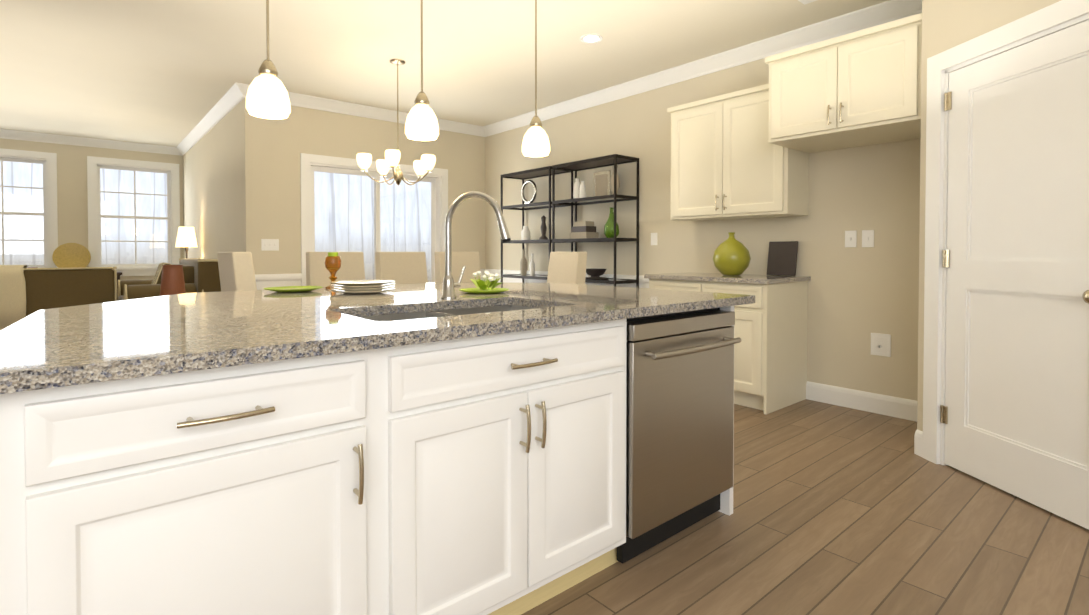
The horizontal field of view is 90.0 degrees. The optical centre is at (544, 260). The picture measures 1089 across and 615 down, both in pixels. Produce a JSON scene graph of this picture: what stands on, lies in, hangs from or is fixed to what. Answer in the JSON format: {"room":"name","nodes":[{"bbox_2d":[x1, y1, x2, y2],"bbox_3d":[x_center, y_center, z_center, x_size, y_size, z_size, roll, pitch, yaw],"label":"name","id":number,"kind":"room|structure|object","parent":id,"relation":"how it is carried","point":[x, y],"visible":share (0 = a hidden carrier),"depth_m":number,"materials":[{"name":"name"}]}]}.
{"room":"kitchen","nodes":[
{"label":"kitchen","id":0,"kind":"room"},
{"bbox_2d":[0,0,888,146],"bbox_3d":[-3.127,-1.696,1.951,10.730,0.050,13.940,-1,1,-40],"label":"ceiling","id":1,"kind":"structure","parent":0,"point":[171,73],"depth_m":4.44,"materials":[{"name":"paint"}]},
{"bbox_2d":[246,0,290,118],"bbox_3d":[-1.027,-1.107,2.016,0.150,1.130,0.150,-1,1,-40],"label":"pendant light","id":2,"kind":"object","parent":1,"relation":"hanging from","point":[267,96],"visible":1,"depth_m":1.99,"materials":[{"name":"white glass"}]},
{"bbox_2d":[356,59,435,185],"bbox_3d":[-1.284,-1.183,4.718,0.656,1.070,0.636,-1,1,-40],"label":"chandelier","id":3,"kind":"object","parent":1,"relation":"hanging from","point":[424,164],"visible":1,"depth_m":4.64,"materials":[{"name":"white glass"}]},
{"bbox_2d":[405,0,438,140],"bbox_3d":[-0.547,-1.114,2.425,0.150,1.130,0.150,-1,1,-40],"label":"pendant light","id":4,"kind":"object","parent":1,"relation":"hanging from","point":[421,123],"visible":1,"depth_m":2.39,"materials":[{"name":"white glass"}]},
{"bbox_2d":[522,0,549,156],"bbox_3d":[-0.045,-1.121,2.853,0.150,1.130,0.150,-1,1,-40],"label":"pendant light","id":5,"kind":"object","parent":1,"relation":"hanging from","point":[535,143],"visible":1,"depth_m":2.83,"materials":[{"name":"white glass"}]},
{"bbox_2d":[580,34,601,42],"bbox_3d":[0.360,-1.706,4.187,0.170,0.006,0.170,-1,1,-40],"label":"recessed light","id":6,"kind":"object","parent":1,"relation":"in","point":[591,38],"visible":1,"depth_m":4.18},
{"bbox_2d":[798,0,816,4],"bbox_3d":[1.651,-1.690,3.421,0.330,0.010,0.180,-1,1,-40],"label":"ceiling vent","id":7,"kind":"object","parent":1,"relation":"in","point":[804,2],"visible":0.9,"depth_m":3.54,"materials":[{"name":"white"}]},
{"bbox_2d":[0,0,1060,431],"bbox_3d":[-3.127,-0.301,1.974,10.730,2.740,13.940,-1,1,-40],"label":"wall","id":8,"kind":"structure","parent":0,"point":[240,178],"depth_m":5.28,"materials":[{"name":"paint"}]},
{"bbox_2d":[0,148,57,267],"bbox_3d":[-7.364,-0.633,7.395,1.160,1.760,0.185,-1,1,-40],"label":"window","id":9,"kind":"structure","parent":8,"relation":"in","point":[47,160],"depth_m":7.65,"materials":[{"name":"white glass"}]},
{"bbox_2d":[0,129,175,154],"bbox_3d":[-8.619,-1.686,6.183,7.580,0.112,0.095,-1,1,-40],"label":"crown molding","id":10,"kind":"structure","parent":8,"relation":"attached to","point":[4,133],"depth_m":7.86,"materials":[{"name":"white wood"}]},
{"bbox_2d":[87,156,179,275],"bbox_3d":[-6.260,-0.649,8.335,1.160,1.760,0.185,-1,1,-40],"label":"window","id":11,"kind":"structure","parent":8,"relation":"in","point":[96,164],"depth_m":8.30,"materials":[{"name":"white glass"}]},
{"bbox_2d":[176,82,247,155],"bbox_3d":[-4.338,-1.699,6.929,0.095,0.112,4.277,-1,1,-40],"label":"crown molding","id":12,"kind":"structure","parent":8,"relation":"attached to","point":[237,92],"depth_m":6.32,"materials":[{"name":"white wood"}]},
{"bbox_2d":[261,239,278,250],"bbox_3d":[-2.804,-0.162,5.567,0.165,0.118,0.014,-1,1,-40],"label":"light switch","id":13,"kind":"object","parent":8,"relation":"attached to","point":[269,244],"visible":1,"depth_m":5.56,"materials":[{"name":"plastic"}]},
{"bbox_2d":[255,273,301,289],"bbox_3d":[-2.779,0.507,5.592,0.546,0.738,0.026,-1,1,-40],"label":"trim","id":14,"kind":"structure","parent":8,"relation":"attached to","point":[270,280],"depth_m":5.61,"materials":[{"name":"white wood"}]},
{"bbox_2d":[244,84,483,135],"bbox_3d":[-1.887,-1.688,6.270,2.760,0.112,0.095,-1,1,-40],"label":"crown molding","id":15,"kind":"structure","parent":8,"relation":"attached to","point":[296,99],"depth_m":6.14,"materials":[{"name":"white wood"}]},
{"bbox_2d":[300,153,447,285],"bbox_3d":[-1.946,-0.076,6.389,1.770,2.140,0.160,-1,1,-40],"label":"window","id":16,"kind":"structure","parent":8,"relation":"in","point":[310,164],"depth_m":6.29,"materials":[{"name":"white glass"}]},
{"bbox_2d":[480,269,484,280],"bbox_3d":[-1.021,0.481,7.090,0.534,0.738,0.026,-1,1,-40],"label":"trim","id":17,"kind":"structure","parent":8,"relation":"attached to","point":[482,270],"depth_m":7.25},
{"bbox_2d":[485,269,648,287],"bbox_3d":[0.243,0.499,6.069,0.026,0.738,3.220,-1,1,-40],"label":"trim","id":18,"kind":"structure","parent":8,"relation":"attached to","point":[643,282],"depth_m":6.34,"materials":[{"name":"white wood"}]},
{"bbox_2d":[651,233,656,244],"bbox_3d":[1.034,-0.205,5.142,0.008,0.118,0.075,-1,1,-40],"label":"outlet","id":19,"kind":"object","parent":8,"relation":"attached to","point":[653,238],"visible":1,"depth_m":5.14,"materials":[{"name":"plastic"}]},
{"bbox_2d":[481,0,921,136],"bbox_3d":[0.934,-1.669,5.167,0.095,0.112,5.435,-1,1,-40],"label":"crown molding","id":20,"kind":"structure","parent":8,"relation":"attached to","point":[834,27],"depth_m":4.44,"materials":[{"name":"white wood"}]},
{"bbox_2d":[667,84,808,220],"bbox_3d":[1.486,-0.808,4.302,0.394,0.935,1.012,-1,1,-40],"label":"upper cabinet","id":21,"kind":"object","parent":8,"relation":"attached to","point":[728,161],"visible":0.94,"depth_m":4.14,"materials":[{"name":"white wood"}]},
{"bbox_2d":[765,13,921,152],"bbox_3d":[1.990,-1.069,3.490,0.674,0.565,0.894,-1,1,-40],"label":"upper cabinet","id":22,"kind":"object","parent":8,"relation":"attached to","point":[860,88],"visible":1,"depth_m":3.28,"materials":[{"name":"white wood"}]},
{"bbox_2d":[845,230,856,246],"bbox_3d":[2.151,-0.153,3.828,0.014,0.118,0.075,-1,1,-40],"label":"light switch","id":23,"kind":"object","parent":8,"relation":"attached to","point":[850,238],"visible":1,"depth_m":3.82,"materials":[{"name":"plastic"}]},
{"bbox_2d":[806,381,917,421],"bbox_3d":[2.246,0.973,3.734,0.016,0.132,0.885,-1,1,-40],"label":"baseboard","id":24,"kind":"structure","parent":8,"relation":"attached to","point":[898,407],"depth_m":3.77,"materials":[{"name":"white wood"}]},
{"bbox_2d":[862,230,873,246],"bbox_3d":[2.222,-0.151,3.744,0.014,0.118,0.075,-1,1,-40],"label":"light switch","id":25,"kind":"object","parent":8,"relation":"attached to","point":[867,238],"visible":1,"depth_m":3.74,"materials":[{"name":"plastic"}]},
{"bbox_2d":[871,333,890,356],"bbox_3d":[2.271,0.570,3.686,0.030,0.150,0.120,-1,1,-40],"label":"outlet box","id":26,"kind":"object","parent":8,"relation":"attached to","point":[880,344],"visible":1,"depth_m":3.69,"materials":[{"name":"plastic"}]},
{"bbox_2d":[922,0,1088,464],"bbox_3d":[2.146,0.002,2.399,0.140,2.120,1.010,0,1,-6],"label":"door frame","id":27,"kind":"structure","parent":8,"relation":"attached to","point":[1049,20],"depth_m":2.81,"materials":[{"name":"white wood"}]},
{"bbox_2d":[944,20,1088,529],"bbox_3d":[2.119,0.051,2.396,0.035,1.997,0.788,0,1,-7],"label":"pantry door","id":28,"kind":"structure","parent":8,"relation":"in","point":[1017,358],"depth_m":2.40,"materials":[{"name":"white wood"}]},
{"bbox_2d":[940,92,1088,423],"bbox_3d":[2.060,-0.004,2.415,0.078,1.690,0.765,0,1,-6],"label":"hardware piece","id":29,"kind":"object","parent":28,"relation":"attached to","point":[946,257],"depth_m":2.77,"materials":[{"name":"silver metal"}]},
{"bbox_2d":[521,399,1088,614],"bbox_3d":[-3.127,1.093,1.998,10.730,0.050,13.940,-1,1,-40],"label":"floor","id":30,"kind":"structure","parent":0,"point":[839,510],"depth_m":2.05,"materials":[{"name":"brown wood"}]},
{"bbox_2d":[0,265,116,330],"bbox_3d":[-5.637,0.526,5.357,2.228,0.972,1.017,-1,1,-40],"label":"sofa","id":31,"kind":"object","parent":30,"relation":"on","point":[25,291],"visible":0.44,"depth_m":5.38,"materials":[{"name":"brown fabric"}]},
{"bbox_2d":[117,272,121,300],"bbox_3d":[-6.653,0.573,7.676,1.100,0.800,0.380,-1,1,-40],"label":"console table","id":32,"kind":"object","parent":30,"relation":"on","point":[118,275],"visible":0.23,"depth_m":7.86,"materials":[{"name":"brown wood"}]},
{"bbox_2d":[52,243,90,267],"bbox_3d":[-6.659,-0.040,7.673,0.410,0.423,0.131,-1,1,-40],"label":"plate","id":33,"kind":"object","parent":32,"relation":"on","point":[71,255],"visible":0.92,"depth_m":7.66,"materials":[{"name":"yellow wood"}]},
{"bbox_2d":[117,258,220,300],"bbox_3d":[-4.410,0.489,6.387,0.894,1.010,1.528,-1,1,-40],"label":"loveseat","id":34,"kind":"object","parent":30,"relation":"on","point":[201,275],"visible":0.31,"depth_m":6.00,"materials":[{"name":"brown fabric"}]},
{"bbox_2d":[152,262,171,283],"bbox_3d":[-4.318,0.209,6.132,0.110,0.380,0.420,22,-14,-38],"label":"pillow","id":35,"kind":"object","parent":34,"relation":"on","point":[157,278],"depth_m":6.01,"materials":[{"name":"fabric"}]},
{"bbox_2d":[175,227,197,257],"bbox_3d":[-4.773,0.264,7.269,0.250,1.430,0.250,-1,1,-40],"label":"table lamp","id":36,"kind":"object","parent":30,"relation":"on","point":[186,237],"visible":0.71,"depth_m":7.18,"materials":[{"name":"fabric"}]},
{"bbox_2d":[217,252,256,290],"bbox_3d":[-1.676,0.495,3.369,0.529,1.100,0.483,-1,1,-40],"label":"chair","id":37,"kind":"object","parent":30,"relation":"on","point":[236,271],"visible":0.02,"depth_m":3.08,"materials":[{"name":"fabric"}]},
{"bbox_2d":[306,252,364,286],"bbox_3d":[-1.585,0.479,4.333,0.483,1.100,0.529,-1,1,-40],"label":"dining chair","id":38,"kind":"object","parent":30,"relation":"on","point":[351,268],"visible":0.04,"depth_m":4.39,"materials":[{"name":"fabric"}]},
{"bbox_2d":[0,299,754,614],"bbox_3d":[-0.506,0.624,2.113,2.200,0.885,1.614,-1,1,-40],"label":"kitchen island","id":39,"kind":"object","parent":30,"relation":"on","point":[446,447],"depth_m":1.26,"materials":[{"name":"white wood"}]},
{"bbox_2d":[0,282,754,382],"bbox_3d":[-0.561,0.164,2.185,2.360,0.032,1.720,-1,1,-40],"label":"island countertop","id":40,"kind":"structure","parent":39,"relation":"on","point":[199,327],"depth_m":1.44,"materials":[{"name":"grey stone"}]},
{"bbox_2d":[263,286,321,291],"bbox_3d":[-1.159,0.133,2.516,0.250,0.017,0.250,-1,1,-40],"label":"plate","id":41,"kind":"object","parent":40,"relation":"on","point":[293,289],"visible":1,"depth_m":2.52,"materials":[{"name":"ceramic"}]},
{"bbox_2d":[325,252,340,288],"bbox_3d":[-1.060,0.048,2.730,0.080,0.180,0.080,-1,1,-40],"label":"candle holder","id":42,"kind":"object","parent":40,"relation":"on","point":[332,263],"visible":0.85,"depth_m":2.71,"materials":[{"name":"orange glass"}]},
{"bbox_2d":[329,280,394,293],"bbox_3d":[-0.811,0.118,2.431,0.280,0.050,0.280,-1,1,-40],"label":"plate stack","id":43,"kind":"object","parent":40,"relation":"on","point":[361,286],"visible":1,"depth_m":2.35,"materials":[{"name":"ceramic"}]},
{"bbox_2d":[344,299,551,318],"bbox_3d":[-0.285,0.285,1.825,0.800,0.222,0.470,-1,1,-40],"label":"sink","id":44,"kind":"object","parent":40,"relation":"in","point":[505,304],"depth_m":2.01,"materials":[{"name":"grey metal"}]},
{"bbox_2d":[436,191,510,298],"bbox_3d":[-0.272,-0.059,2.100,0.165,0.416,0.269,-1,1,-40],"label":"faucet","id":45,"kind":"object","parent":40,"relation":"on","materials":[{"name":"silver metal"}]},
{"bbox_2d":[459,271,508,293],"bbox_3d":[-0.271,0.093,2.445,0.224,0.098,0.224,-1,1,-40],"label":"flower bowl","id":46,"kind":"object","parent":40,"relation":"on","point":[484,286],"visible":1,"depth_m":2.45,"materials":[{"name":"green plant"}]},
{"bbox_2d":[617,310,740,563],"bbox_3d":[0.535,0.630,2.040,0.634,0.836,0.154,-1,1,-40],"label":"dishwasher","id":47,"kind":"object","parent":39,"relation":"in","point":[678,431],"depth_m":1.99,"materials":[{"name":"silver metal"}]},
{"bbox_2d":[375,252,427,283],"bbox_3d":[-1.144,0.473,4.709,0.483,1.100,0.529,-1,1,-40],"label":"dining chair","id":48,"kind":"object","parent":30,"relation":"on","point":[404,267],"visible":0.08,"depth_m":4.80,"materials":[{"name":"fabric"}]},
{"bbox_2d":[434,252,480,282],"bbox_3d":[-0.702,0.466,5.085,0.483,1.100,0.529,-1,1,-40],"label":"dining chair","id":49,"kind":"object","parent":30,"relation":"on","point":[470,261],"visible":0.04,"depth_m":5.18,"materials":[{"name":"fabric"}]},
{"bbox_2d":[501,166,572,282],"bbox_3d":[-0.101,-0.002,6.175,0.340,2.000,0.880,-1,1,-40],"label":"etagere shelf","id":50,"kind":"object","parent":30,"relation":"on","point":[534,173],"visible":0.5,"depth_m":6.10,"materials":[{"name":"brown metal"}]},
{"bbox_2d":[520,249,526,274],"bbox_3d":[-0.243,0.018,6.343,0.080,0.300,0.080,-1,1,-40],"label":"decorative bottle","id":51,"kind":"object","parent":50,"relation":"on","point":[523,265],"visible":1,"depth_m":6.32,"materials":[{"name":"ceramic"}]},
{"bbox_2d":[521,226,529,239],"bbox_3d":[-0.217,-0.317,6.307,0.110,0.170,0.110,-1,1,-40],"label":"glass jar","id":52,"kind":"object","parent":50,"relation":"on","point":[525,233],"visible":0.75,"depth_m":6.27,"materials":[{"name":"white ceramic"}]},
{"bbox_2d":[521,180,536,203],"bbox_3d":[-0.178,-0.780,6.253,0.060,0.298,0.276,-1,1,-40],"label":"ring","id":53,"kind":"object","parent":50,"relation":"on","point":[523,188],"visible":0.94,"depth_m":6.22,"materials":[{"name":"white ceramic"}]},
{"bbox_2d":[529,254,534,275],"bbox_3d":[-0.140,0.045,6.222,0.070,0.250,0.070,-1,1,-40],"label":"decorative bottle","id":54,"kind":"object","parent":50,"relation":"on","point":[532,268],"visible":0.96,"depth_m":6.20,"materials":[{"name":"white ceramic"}]},
{"bbox_2d":[539,215,547,239],"bbox_3d":[-0.010,-0.368,6.063,0.100,0.280,0.100,-1,1,-40],"label":"decorative figurine","id":55,"kind":"object","parent":50,"relation":"on","point":[543,227],"visible":0.88,"depth_m":6.04,"materials":[{"name":"stone"}]},
{"bbox_2d":[547,252,586,283],"bbox_3d":[0.033,0.471,4.800,0.528,1.100,0.483,-1,1,-33],"label":"chair","id":56,"kind":"object","parent":30,"relation":"on","point":[566,267],"visible":0.04,"depth_m":4.80,"materials":[{"name":"fabric"}]},
{"bbox_2d":[552,154,638,287],"bbox_3d":[0.496,0.010,5.475,0.340,2.000,0.880,-1,1,-40],"label":"etagere shelf","id":57,"kind":"object","parent":30,"relation":"on","point":[615,160],"visible":0.69,"depth_m":5.27,"materials":[{"name":"brown metal"}]},
{"bbox_2d":[573,178,580,198],"bbox_3d":[0.341,-0.736,5.645,0.090,0.230,0.090,-1,1,-40],"label":"vase","id":58,"kind":"object","parent":57,"relation":"on","point":[576,186],"visible":0.69,"depth_m":5.61,"materials":[{"name":"ceramic"}]},
{"bbox_2d":[579,181,586,197],"bbox_3d":[0.388,-0.714,5.528,0.080,0.190,0.080,-1,1,-40],"label":"vase","id":59,"kind":"object","parent":57,"relation":"on","point":[582,191],"visible":0.83,"depth_m":5.50,"materials":[{"name":"ceramic"}]},
{"bbox_2d":[570,221,598,238],"bbox_3d":[0.405,-0.310,5.576,0.180,0.180,0.240,-1,1,-40],"label":"decorative boxes","id":60,"kind":"object","parent":57,"relation":"on","point":[583,229],"visible":0.88,"depth_m":5.51,"materials":[{"name":"cardboard"}]},
{"bbox_2d":[585,269,608,279],"bbox_3d":[0.509,0.132,5.462,0.280,0.100,0.280,-1,1,-40],"label":"decorative bowl","id":61,"kind":"object","parent":57,"relation":"on","point":[595,274],"visible":0.94,"depth_m":5.38,"materials":[{"name":"ceramic"}]},
{"bbox_2d":[594,170,610,195],"bbox_3d":[0.572,-0.752,5.422,0.017,0.270,0.220,-1,1,-40],"label":"picture","id":62,"kind":"object","parent":57,"relation":"on","point":[601,183],"visible":0.79,"depth_m":5.41,"materials":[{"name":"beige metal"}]},
{"bbox_2d":[604,207,618,237],"bbox_3d":[0.652,-0.365,5.286,0.150,0.300,0.150,-1,1,-40],"label":"bottle","id":63,"kind":"object","parent":57,"relation":"on","point":[609,229],"visible":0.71,"depth_m":5.24,"materials":[{"name":"green glass"}]},
{"bbox_2d":[610,165,619,193],"bbox_3d":[0.678,-0.764,5.249,0.100,0.300,0.100,-1,1,-40],"label":"decorative urn","id":64,"kind":"object","parent":57,"relation":"on","point":[612,183],"visible":0.56,"depth_m":5.22,"materials":[{"name":"ceramic"}]},
{"bbox_2d":[644,272,810,413],"bbox_3d":[1.383,0.572,4.230,0.674,0.917,1.040,-1,1,-40],"label":"base cabinet","id":65,"kind":"object","parent":30,"relation":"on","point":[770,355],"visible":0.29,"depth_m":3.82,"materials":[{"name":"white wood"}]},
{"bbox_2d":[644,272,810,283],"bbox_3d":[1.392,0.130,4.230,0.650,0.032,1.040,-1,1,-40],"label":"countertop","id":66,"kind":"structure","parent":65,"relation":"on","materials":[{"name":"stone"}]},
{"bbox_2d":[713,232,750,275],"bbox_3d":[1.445,-0.052,4.207,0.280,0.330,0.280,-1,1,-40],"label":"vase","id":67,"kind":"object","parent":66,"relation":"on","point":[731,256],"visible":1,"depth_m":4.12,"materials":[{"name":"green ceramic"}]},
{"bbox_2d":[767,241,797,275],"bbox_3d":[1.813,-0.017,4.153,0.018,0.260,0.220,11,-6,-40],"label":"panel","id":68,"kind":"object","parent":66,"relation":"on","point":[782,257],"visible":0.96,"depth_m":4.14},
{"bbox_3d":[-3.599,0.703,5.282,0.530,0.620,0.530,-1,1,-40],"label":"round side table","id":69,"kind":"object","parent":30,"relation":"on","visible":0},
{"bbox_2d":[160,265,185,295],"bbox_3d":[-3.599,0.217,5.273,0.220,0.350,0.220,-1,1,-40],"label":"vessel","id":70,"kind":"object","parent":69,"relation":"on","point":[172,280],"visible":0.65,"depth_m":5.20,"materials":[{"name":"brown ceramic"}]},
{"label":"outside","id":71,"kind":"structure","parent":0,"visible":0},
{"bbox_2d":[314,171,430,282],"bbox_3d":[-2.131,-0.322,7.343,3.570,3.200,0.020,-1,1,-40],"label":"curtain","id":72,"kind":"object","parent":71,"point":[360,240],"depth_m":7.17,"materials":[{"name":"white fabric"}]},
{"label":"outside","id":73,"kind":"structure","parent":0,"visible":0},
{"bbox_2d":[0,161,167,264],"bbox_3d":[-8.707,-0.423,7.387,8.980,3.400,0.020,-1,1,-40],"label":"window panes","id":74,"kind":"structure","parent":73,"point":[121,249],"depth_m":8.80,"materials":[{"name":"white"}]}
]}

